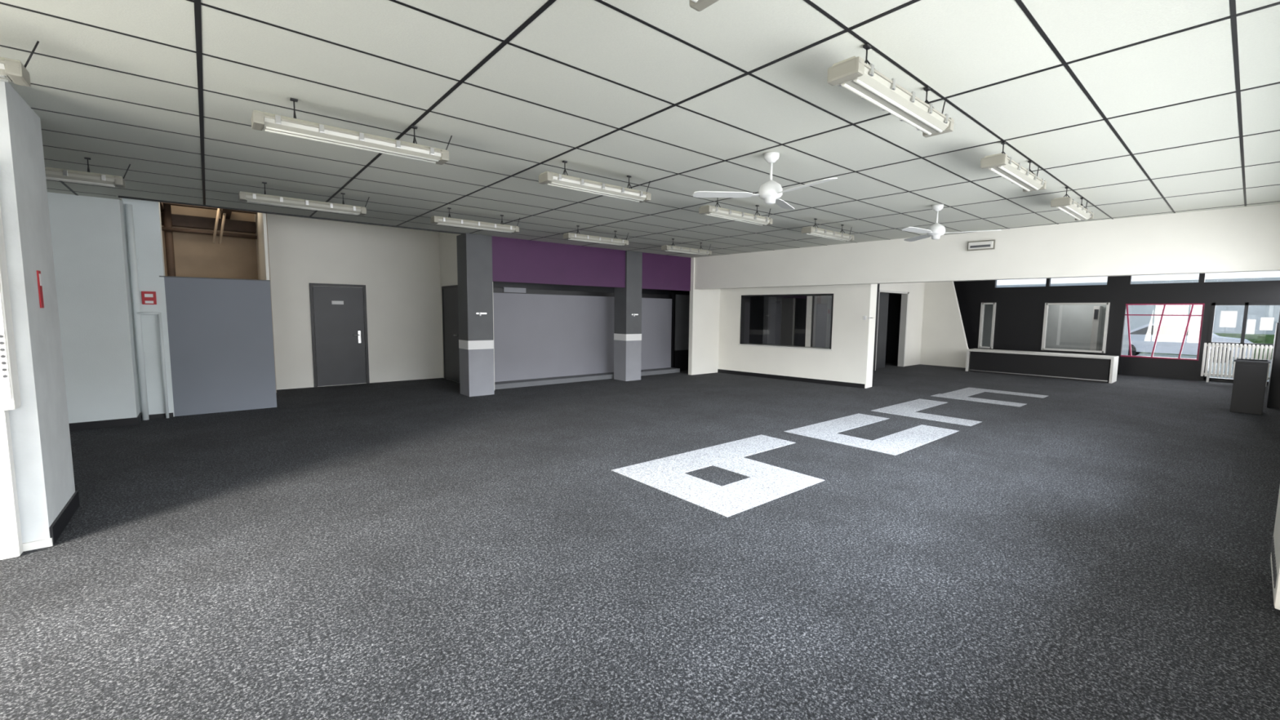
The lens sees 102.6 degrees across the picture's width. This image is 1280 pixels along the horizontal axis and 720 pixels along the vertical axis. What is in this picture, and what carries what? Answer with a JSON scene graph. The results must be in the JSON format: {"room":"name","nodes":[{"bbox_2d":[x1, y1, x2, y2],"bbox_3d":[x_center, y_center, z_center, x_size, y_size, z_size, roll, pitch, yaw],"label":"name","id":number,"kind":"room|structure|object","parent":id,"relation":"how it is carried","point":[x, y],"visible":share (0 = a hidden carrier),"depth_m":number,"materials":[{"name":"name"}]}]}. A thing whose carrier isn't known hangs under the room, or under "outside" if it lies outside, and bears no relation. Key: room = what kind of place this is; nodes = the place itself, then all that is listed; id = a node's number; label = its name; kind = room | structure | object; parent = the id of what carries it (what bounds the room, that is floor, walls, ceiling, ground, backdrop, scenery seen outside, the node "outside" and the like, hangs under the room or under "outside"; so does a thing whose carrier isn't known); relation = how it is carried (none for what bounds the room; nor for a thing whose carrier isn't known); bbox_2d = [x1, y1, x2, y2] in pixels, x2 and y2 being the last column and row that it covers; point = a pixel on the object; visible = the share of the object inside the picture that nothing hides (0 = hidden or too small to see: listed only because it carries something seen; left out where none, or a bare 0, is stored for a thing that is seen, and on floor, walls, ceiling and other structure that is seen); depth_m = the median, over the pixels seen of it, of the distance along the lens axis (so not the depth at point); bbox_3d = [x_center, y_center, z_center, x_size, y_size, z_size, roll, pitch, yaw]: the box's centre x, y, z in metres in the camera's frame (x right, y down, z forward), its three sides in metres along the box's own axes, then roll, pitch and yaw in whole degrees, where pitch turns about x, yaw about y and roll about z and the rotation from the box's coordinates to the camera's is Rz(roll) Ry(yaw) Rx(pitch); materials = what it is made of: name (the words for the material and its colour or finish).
{"room":"empty commercial space","nodes":[
{"label":"empty commercial space","id":0,"kind":"room"},
{"bbox_2d":[47,191,140,423],"bbox_3d":[-7.521,-0.925,6.422,1.600,3.620,0.700,-4,7,-40],"label":"wall","id":1,"kind":"structure","parent":0,"point":[88,233],"depth_m":6.50,"materials":[{"name":"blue paint"}]},
{"bbox_2d":[68,412,173,431],"bbox_3d":[-7.308,0.831,6.574,1.940,0.100,0.415,-4,7,-40],"label":"baseboard","id":2,"kind":"structure","parent":1,"relation":"attached to","point":[136,420],"depth_m":6.67,"materials":[{"name":"black paint"}]},
{"bbox_2d":[161,204,276,392],"bbox_3d":[-7.002,-1.095,8.318,1.760,3.620,1.550,-4,7,-40],"label":"wall","id":3,"kind":"structure","parent":0,"point":[196,255],"depth_m":8.82,"materials":[{"name":"beige paint"}]},
{"bbox_2d":[160,202,257,276],"bbox_3d":[-6.966,-0.974,8.183,1.511,3.403,1.580,-4,7,-40],"label":"beams","id":4,"kind":"structure","parent":3,"relation":"attached to","point":[168,220],"depth_m":8.33,"materials":[{"name":"brown wood"}]},
{"bbox_2d":[254,212,269,279],"bbox_3d":[-6.473,-1.135,8.806,0.040,3.620,2.080,-4,7,-40],"label":"wall","id":5,"kind":"structure","parent":0,"point":[262,254],"depth_m":8.28,"materials":[{"name":"white paint"}]},
{"bbox_2d":[266,213,442,390],"bbox_3d":[-0.120,-1.705,15.664,18.540,3.620,0.300,-4,7,-40],"label":"wall","id":6,"kind":"structure","parent":0,"point":[398,268],"depth_m":10.79,"materials":[{"name":"white paint"}]},
{"bbox_2d":[309,283,369,386],"bbox_3d":[-6.120,-0.508,10.478,1.000,2.070,0.080,-4,7,-40],"label":"door","id":7,"kind":"structure","parent":6,"relation":"in","point":[339,322],"depth_m":10.48,"materials":[{"name":"black paint"}]},
{"bbox_2d":[439,231,494,387],"bbox_3d":[-3.707,-1.295,10.846,0.150,3.620,2.500,-4,7,-40],"label":"wall","id":8,"kind":"structure","parent":0,"point":[447,241],"depth_m":11.28,"materials":[{"name":"white paint"}]},
{"bbox_2d":[441,284,459,382],"bbox_3d":[-4.153,-0.575,11.258,0.079,2.100,1.090,-4,7,-40],"label":"door","id":9,"kind":"structure","parent":8,"relation":"in","point":[449,293],"depth_m":11.31,"materials":[{"name":"black paint"}]},
{"bbox_2d":[493,281,671,298],"bbox_3d":[-1.460,-1.470,12.985,6.050,3.620,0.100,-4,7,-40],"label":"wall","id":10,"kind":"structure","parent":0,"point":[495,284],"depth_m":12.59,"materials":[{"name":"paint"}]},
{"bbox_2d":[493,293,671,382],"bbox_3d":[-1.168,-0.581,12.043,5.200,1.830,0.050,-4,7,-40],"label":"wall","id":11,"kind":"structure","parent":0,"point":[536,335],"depth_m":11.56,"materials":[{"name":"grey paint"}]},
{"bbox_2d":[493,287,669,298],"bbox_3d":[-1.212,-1.555,11.978,5.150,0.120,0.100,-4,7,-40],"label":"rail","id":12,"kind":"object","parent":11,"relation":"attached to","point":[504,290],"visible":0.79,"depth_m":11.47,"materials":[{"name":"metal"}]},
{"bbox_2d":[494,367,679,389],"bbox_3d":[-1.049,0.395,11.979,5.200,0.100,0.350,-4,7,-40],"label":"trim","id":13,"kind":"structure","parent":11,"relation":"attached to","point":[560,380],"depth_m":11.38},
{"bbox_2d":[671,292,689,370],"bbox_3d":[1.165,-0.771,13.976,0.830,2.100,0.070,-4,7,-40],"label":"door","id":14,"kind":"structure","parent":11,"relation":"in","point":[681,339],"depth_m":13.92,"materials":[{"name":"black paint"}]},
{"bbox_2d":[492,235,690,291],"bbox_3d":[-0.767,-2.006,11.153,5.240,0.821,0.100,-4,7,-40],"label":"wall band","id":15,"kind":"object","parent":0,"point":[513,260],"depth_m":10.63,"materials":[{"name":"purple paint"}]},
{"bbox_2d":[0,361,1279,719],"bbox_3d":[2.615,0.739,9.888,22.000,0.120,13.000,-4,7,-40],"label":"floor","id":16,"kind":"structure","parent":0,"point":[414,549],"depth_m":3.22,"materials":[{"name":"grey carpet"}]},
{"bbox_2d":[0,203,22,559],"bbox_3d":[-4.367,0.056,2.707,1.370,2.420,0.159,-4,7,-40],"label":"enclosure","id":17,"kind":"object","parent":16,"relation":"on","point":[11,538],"visible":1,"depth_m":3.13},
{"bbox_2d":[0,80,75,542],"bbox_3d":[-4.714,-0.237,3.066,1.530,2.931,0.870,-4,7,-40],"label":"wall pier","id":18,"kind":"object","parent":16,"relation":"on","point":[40,433],"visible":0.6,"depth_m":3.32,"materials":[{"name":"paint"}]},
{"bbox_2d":[36,270,44,307],"bbox_3d":[-4.070,-0.479,3.480,0.009,0.250,0.070,-4,7,-40],"label":"strip","id":19,"kind":"object","parent":18,"relation":"attached to","point":[38,273],"visible":1,"depth_m":3.46,"materials":[{"name":"red plastic"}]},
{"bbox_2d":[22,490,79,551],"bbox_3d":[-4.720,1.162,3.197,1.545,0.120,0.900,-4,7,-40],"label":"baseboard","id":20,"kind":"structure","parent":18,"relation":"attached to","point":[58,526],"depth_m":3.49,"materials":[{"name":"black paint"}]},
{"bbox_2d":[122,198,174,416],"bbox_3d":[-6.902,-0.991,7.199,0.350,3.620,0.300,-4,7,-40],"label":"pilaster","id":21,"kind":"object","parent":16,"relation":"on","point":[146,214],"visible":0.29,"depth_m":7.12,"materials":[{"name":"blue paint"}]},
{"bbox_2d":[124,204,168,420],"bbox_3d":[-6.796,-0.631,7.068,0.288,2.931,0.083,-4,7,-40],"label":"pipe","id":22,"kind":"object","parent":21,"relation":"attached to","point":[132,258],"visible":1,"depth_m":7.01,"materials":[{"name":"grey metal"}]},
{"bbox_2d":[141,291,156,304],"bbox_3d":[-6.791,-0.859,7.088,0.145,0.180,0.033,-4,7,-40],"label":"sign","id":23,"kind":"object","parent":21,"relation":"attached to","point":[148,297],"visible":1,"depth_m":7.08,"materials":[{"name":"red plastic"}]},
{"bbox_2d":[159,275,276,416],"bbox_3d":[-6.257,-0.214,7.668,1.260,2.000,0.065,-4,7,-40],"label":"partition panel","id":24,"kind":"object","parent":16,"relation":"on","point":[220,335],"visible":1,"depth_m":7.64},
{"bbox_2d":[456,233,494,396],"bbox_3d":[-3.034,-0.814,9.495,0.488,2.926,0.500,-4,7,-40],"label":"column","id":25,"kind":"structure","parent":16,"relation":"on","point":[474,251],"depth_m":9.34,"materials":[{"name":"grey paint"}]},
{"bbox_2d":[613,250,642,381],"bbox_3d":[-0.264,-1.000,11.810,0.458,2.926,0.500,-4,7,-40],"label":"column","id":26,"kind":"structure","parent":16,"relation":"on","point":[628,300],"depth_m":11.67,"materials":[{"name":"grey paint"}]},
{"bbox_2d":[611,434,824,516],"bbox_3d":[1.121,1.088,5.287,2.420,0.004,1.490,-4,7,-40],"label":"inlay","id":27,"kind":"object","parent":16,"relation":"on","point":[766,482],"visible":1,"depth_m":4.90,"materials":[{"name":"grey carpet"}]},
{"bbox_2d":[767,296,782,345],"bbox_3d":[3.628,-1.299,13.782,0.250,3.240,0.250,-4,7,-40],"label":"post","id":28,"kind":"object","parent":16,"relation":"on","point":[775,303],"visible":0.29,"depth_m":13.72,"materials":[{"name":"grey"}]},
{"bbox_2d":[783,413,958,455],"bbox_3d":[3.161,0.957,6.927,2.020,0.004,1.450,-4,7,-40],"label":"inlay","id":29,"kind":"object","parent":16,"relation":"on","point":[899,442],"visible":1,"depth_m":6.69,"materials":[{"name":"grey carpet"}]},
{"bbox_2d":[871,399,982,426],"bbox_3d":[4.977,0.835,8.452,1.930,0.004,1.440,-4,7,-40],"label":"inlay","id":30,"kind":"object","parent":16,"relation":"on","point":[908,408],"visible":1,"depth_m":8.31,"materials":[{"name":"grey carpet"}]},
{"bbox_2d":[931,387,1047,406],"bbox_3d":[6.883,0.705,10.072,1.980,0.004,1.440,-4,7,-40],"label":"inlay","id":31,"kind":"object","parent":16,"relation":"on","point":[962,394],"visible":1,"depth_m":10.14,"materials":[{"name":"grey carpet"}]},
{"bbox_2d":[965,348,1119,383],"bbox_3d":[10.489,0.110,13.556,0.670,0.620,3.090,-4,7,-40],"label":"counter","id":32,"kind":"object","parent":16,"relation":"on","point":[1086,367],"depth_m":13.20,"materials":[{"name":"black paint"}]},
{"bbox_2d":[1200,342,1273,382],"bbox_3d":[14.274,0.100,12.253,0.120,0.960,1.122,-4,7,-40],"label":"radiator","id":33,"kind":"object","parent":16,"relation":"on","point":[1213,345],"visible":0.69,"depth_m":12.34,"materials":[{"name":"white metal"}]},
{"bbox_2d":[1229,358,1271,414],"bbox_3d":[10.207,0.438,8.590,0.440,0.880,0.390,-4,7,-40],"label":"pedestal","id":34,"kind":"object","parent":16,"relation":"on","point":[1250,378],"visible":1,"depth_m":8.46,"materials":[{"name":"black paint"}]},
{"bbox_2d":[1266,322,1279,408],"bbox_3d":[11.441,0.085,9.178,0.720,1.500,0.165,-4,7,-40],"label":"display cabinet","id":35,"kind":"object","parent":16,"relation":"on","point":[1273,401],"visible":1,"depth_m":8.99,"materials":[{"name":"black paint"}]},
{"bbox_2d":[1270,487,1279,609],"bbox_3d":[3.775,0.906,2.871,0.910,0.870,0.275,-4,7,-40],"label":"heater","id":36,"kind":"object","parent":16,"relation":"on","point":[1275,546],"visible":1,"depth_m":2.90,"materials":[{"name":"white metal"}]},
{"bbox_2d":[0,0,1279,257],"bbox_3d":[-0.020,-1.936,5.722,12.300,0.060,9.950,-4,7,-40],"label":"ceiling","id":37,"kind":"structure","parent":0,"point":[953,46],"depth_m":3.38,"materials":[{"name":"white tile"}]},
{"bbox_2d":[0,40,39,86],"bbox_3d":[-3.587,-1.502,2.254,1.262,0.231,0.172,-4,7,-40],"label":"fluorescent light fixture","id":38,"kind":"object","parent":37,"relation":"attached to","point":[11,70],"visible":1,"depth_m":2.56,"materials":[{"name":"plastic"}]},
{"bbox_2d":[44,157,130,187],"bbox_3d":[-5.361,-1.731,4.514,1.262,0.231,0.172,-4,7,-40],"label":"fluorescent light fixture","id":39,"kind":"object","parent":37,"relation":"attached to","point":[55,174],"visible":0.77,"depth_m":4.69,"materials":[{"name":"plastic"}]},
{"bbox_2d":[238,182,368,215],"bbox_3d":[-3.775,-1.837,5.840,1.262,0.231,0.172,-4,7,-40],"label":"fluorescent light fixture","id":40,"kind":"object","parent":37,"relation":"attached to","point":[251,197],"visible":1,"depth_m":5.75,"materials":[{"name":"plastic"}]},
{"bbox_2d":[250,97,452,164],"bbox_3d":[-1.955,-1.611,3.619,1.262,0.231,0.172,-4,7,-40],"label":"fluorescent light fixture","id":41,"kind":"object","parent":37,"relation":"attached to","point":[260,121],"visible":1,"depth_m":3.51,"materials":[{"name":"plastic"}]},
{"bbox_2d":[430,207,519,233],"bbox_3d":[-2.243,-1.940,7.121,1.262,0.231,0.172,-4,7,-40],"label":"fluorescent light fixture","id":42,"kind":"object","parent":37,"relation":"attached to","point":[441,220],"visible":1,"depth_m":7.02,"materials":[{"name":"plastic"}]},
{"bbox_2d":[538,160,651,202],"bbox_3d":[-0.377,-1.717,4.938,1.262,0.231,0.172,-4,7,-40],"label":"fluorescent light fixture","id":43,"kind":"object","parent":37,"relation":"attached to","point":[553,179],"visible":1,"depth_m":4.82,"materials":[{"name":"plastic"}]},
{"bbox_2d":[563,225,628,245],"bbox_3d":[-0.680,-2.045,8.428,1.262,0.231,0.172,-4,7,-40],"label":"fluorescent light fixture","id":44,"kind":"object","parent":37,"relation":"attached to","point":[569,236],"visible":1,"depth_m":8.32,"materials":[{"name":"plastic"}]},
{"bbox_2d":[0,0,1279,256],"bbox_3d":[-0.059,-1.921,5.661,12.140,0.080,9.896,-4,7,-40],"label":"grid","id":45,"kind":"object","parent":37,"relation":"attached to","point":[197,18],"visible":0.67,"depth_m":3.62,"materials":[{"name":"black metal"}]},
{"bbox_2d":[661,238,711,255],"bbox_3d":[0.921,-2.152,9.767,1.262,0.231,0.172,-4,7,-40],"label":"fluorescent light fixture","id":46,"kind":"object","parent":37,"relation":"attached to","point":[666,247],"visible":1,"depth_m":9.66,"materials":[{"name":"plastic"}]},
{"bbox_2d":[688,0,718,11],"bbox_3d":[-0.160,-1.397,1.520,1.262,0.231,0.172,-4,7,-40],"label":"fluorescent light fixture","id":47,"kind":"object","parent":37,"relation":"attached to","point":[698,5],"visible":1,"depth_m":1.91,"materials":[{"name":"plastic"}]},
{"bbox_2d":[698,200,773,226],"bbox_3d":[1.216,-1.824,6.271,1.262,0.231,0.172,-4,7,-40],"label":"fluorescent light fixture","id":48,"kind":"object","parent":37,"relation":"attached to","point":[708,210],"visible":0.98,"depth_m":6.15,"materials":[{"name":"plastic"}]},
{"bbox_2d":[693,151,837,209],"bbox_3d":[1.230,-1.552,4.368,1.170,0.419,1.118,-4,7,-40],"label":"ceiling fan","id":49,"kind":"object","parent":37,"relation":"hanging from","point":[771,191],"depth_m":4.38,"materials":[{"name":"white metal"}]},
{"bbox_2d":[800,218,854,241],"bbox_3d":[2.825,-1.932,7.616,1.262,0.231,0.172,-4,7,-40],"label":"fluorescent light fixture","id":50,"kind":"object","parent":37,"relation":"attached to","point":[810,230],"visible":1,"depth_m":7.49,"materials":[{"name":"plastic"}]},
{"bbox_2d":[826,43,954,137],"bbox_3d":[1.464,-1.506,2.878,1.262,0.231,0.172,-4,7,-40],"label":"fluorescent light fixture","id":51,"kind":"object","parent":37,"relation":"attached to","point":[853,73],"visible":1,"depth_m":2.71,"materials":[{"name":"plastic"}]},
{"bbox_2d":[902,204,1001,241],"bbox_3d":[3.636,-1.703,6.273,1.108,0.419,1.175,-4,7,-40],"label":"ceiling fan","id":52,"kind":"object","parent":37,"relation":"hanging from","point":[936,229],"depth_m":6.31,"materials":[{"name":"white metal"}]},
{"bbox_2d":[980,141,1046,191],"bbox_3d":[3.173,-1.621,4.307,1.262,0.231,0.172,-4,7,-40],"label":"fluorescent light fixture","id":53,"kind":"object","parent":37,"relation":"attached to","point":[1002,165],"visible":1,"depth_m":4.12,"materials":[{"name":"plastic"}]},
{"bbox_2d":[1050,186,1093,220],"bbox_3d":[4.820,-1.731,5.684,1.262,0.231,0.172,-4,7,-40],"label":"fluorescent light fixture","id":54,"kind":"object","parent":37,"relation":"attached to","point":[1066,204],"visible":1,"depth_m":5.47,"materials":[{"name":"plastic"}]},
{"bbox_2d":[688,257,719,374],"bbox_3d":[1.731,-1.113,13.232,1.180,2.931,0.120,-4,7,-40],"label":"wall","id":55,"kind":"structure","parent":0,"point":[704,304],"depth_m":13.10,"materials":[{"name":"white paint"}]},
{"bbox_2d":[671,284,879,371],"bbox_3d":[3.707,-1.569,14.641,3.900,3.620,4.400,-4,7,-40],"label":"wall","id":56,"kind":"structure","parent":0,"point":[821,304],"depth_m":12.48,"materials":[{"name":"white paint"}]},
{"bbox_2d":[748,296,807,346],"bbox_3d":[4.982,-1.483,15.855,0.100,3.250,4.200,-4,7,-40],"label":"window","id":57,"kind":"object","parent":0,"point":[793,313],"depth_m":16.26,"materials":[{"name":"black glass"}]},
{"bbox_2d":[718,284,877,388],"bbox_3d":[3.576,-1.162,12.240,3.850,3.250,0.360,6,7,44],"label":"wall","id":58,"kind":"structure","parent":0,"point":[851,360],"depth_m":11.56,"materials":[{"name":"white paint"}]},
{"bbox_2d":[738,293,833,351],"bbox_3d":[3.524,-0.931,12.289,2.440,1.260,0.390,6,7,44],"label":"window","id":59,"kind":"structure","parent":58,"relation":"in","point":[745,300],"depth_m":12.94,"materials":[{"name":"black glass"}]},
{"bbox_2d":[717,368,864,388],"bbox_3d":[3.428,0.422,12.252,3.810,0.090,0.016,6,7,44],"label":"baseboard","id":60,"kind":"structure","parent":58,"relation":"attached to","point":[720,371],"depth_m":12.03,"materials":[{"name":"black paint"}]},
{"bbox_2d":[804,282,924,366],"bbox_3d":[6.552,-1.325,14.342,6.550,3.250,0.150,-4,7,-40],"label":"wall","id":61,"kind":"structure","parent":0,"point":[915,290],"depth_m":15.80,"materials":[{"name":"white paint"}]},
{"bbox_2d":[875,289,908,370],"bbox_3d":[7.252,-0.884,15.023,1.950,2.260,0.280,-4,7,-40],"label":"door","id":62,"kind":"structure","parent":61,"relation":"in","point":[883,300],"depth_m":15.14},
{"bbox_2d":[880,292,901,362],"bbox_3d":[7.196,-1.474,16.017,3.500,3.250,1.600,-4,7,-40],"label":"wall","id":63,"kind":"structure","parent":0,"point":[895,300],"depth_m":17.11,"materials":[{"name":"black paint"}]},
{"bbox_2d":[920,281,968,368],"bbox_3d":[9.546,-1.421,15.709,0.100,3.250,1.600,-4,7,-40],"label":"wall","id":64,"kind":"structure","parent":0,"point":[944,343],"depth_m":15.87,"materials":[{"name":"white paint"}]},
{"bbox_2d":[694,204,1279,289],"bbox_3d":[4.636,-1.967,9.408,0.200,1.100,9.618,-4,7,-43],"label":"wall","id":65,"kind":"structure","parent":0,"point":[1246,238],"depth_m":7.76,"materials":[{"name":"white paint"}]},
{"bbox_2d":[967,239,995,251],"bbox_3d":[5.503,-1.853,8.279,0.060,0.150,0.380,-4,7,-43],"label":"emergency light","id":66,"kind":"object","parent":65,"relation":"attached to","point":[986,244],"visible":1,"depth_m":8.26,"materials":[{"name":"white plastic"}]},
{"bbox_2d":[982,281,1134,355],"bbox_3d":[12.752,-1.116,16.310,2.050,2.600,3.950,-4,7,-40],"label":"wall","id":67,"kind":"structure","parent":0,"point":[1068,326],"depth_m":16.47,"materials":[{"name":"grey paint"}]},
{"bbox_2d":[953,273,1279,385],"bbox_3d":[10.932,-1.526,16.735,0.150,3.300,12.900,-4,7,-40],"label":"wall","id":68,"kind":"structure","parent":0,"point":[1020,311],"depth_m":14.13,"materials":[{"name":"black paint"}]},
{"bbox_2d":[977,302,995,348],"bbox_3d":[11.143,-1.104,16.431,0.160,1.460,0.400,-4,7,-40],"label":"window","id":69,"kind":"structure","parent":68,"relation":"in","point":[982,308],"depth_m":16.45,"materials":[{"name":"white wood"}]},
{"bbox_2d":[1040,302,1110,353],"bbox_3d":[12.535,-0.946,14.780,0.160,1.400,1.430,-4,7,-40],"label":"window","id":70,"kind":"structure","parent":68,"relation":"in","point":[1046,304],"depth_m":14.74,"materials":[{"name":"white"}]},
{"bbox_2d":[1120,303,1204,360],"bbox_3d":[13.680,-0.758,13.456,0.120,1.435,1.450,-4,7,-40],"label":"window","id":71,"kind":"structure","parent":68,"relation":"in","point":[1127,314],"depth_m":13.37,"materials":[{"name":"red metal"}]},
{"bbox_2d":[1203,302,1279,384],"bbox_3d":[14.584,-0.417,12.402,0.120,1.930,1.130,-4,7,-40],"label":"door","id":72,"kind":"structure","parent":68,"relation":"in","point":[1228,318],"depth_m":12.40,"materials":[{"name":"black paint"}]},
{"bbox_3d":[12.737,0.228,16.434,2.050,0.100,3.950,-4,7,-40],"label":"floor","id":73,"kind":"structure","parent":0,"visible":0},
{"bbox_2d":[1089,306,1102,350],"bbox_3d":[14.053,-0.704,15.809,0.500,1.900,0.150,-4,7,-40],"label":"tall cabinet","id":74,"kind":"object","parent":73,"relation":"on","point":[1098,310],"visible":0.6,"depth_m":15.65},
{"label":"outside","id":75,"kind":"structure","parent":0,"visible":0},
{"bbox_2d":[1135,353,1271,381],"bbox_3d":[11.474,0.969,9.771,90.000,0.130,60.000,-4,7,-40],"label":"ground","id":76,"kind":"structure","parent":75,"point":[1139,354],"depth_m":21.78,"materials":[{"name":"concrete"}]},
{"bbox_2d":[996,277,1279,334],"bbox_3d":[36.704,-3.139,33.902,4.000,4.120,45.000,-4,7,-40],"label":"building","id":77,"kind":"structure","parent":76,"relation":"on","point":[1255,312],"depth_m":32.43,"materials":[{"name":"white"}]},
{"bbox_2d":[1128,323,1255,363],"bbox_3d":[21.689,-0.743,20.832,1.760,1.450,4.300,-4,7,-40],"label":"car","id":78,"kind":"object","parent":76,"relation":"on","point":[1170,338],"visible":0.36,"depth_m":20.29,"materials":[{"name":"white paint"}]},
{"bbox_2d":[1139,333,1274,359],"bbox_3d":[25.326,-0.773,23.895,1.500,1.020,24.000,-4,7,-40],"label":"hedge","id":79,"kind":"object","parent":76,"relation":"on","point":[1254,338],"visible":0.11,"depth_m":21.78,"materials":[{"name":"green plant"}]}
]}

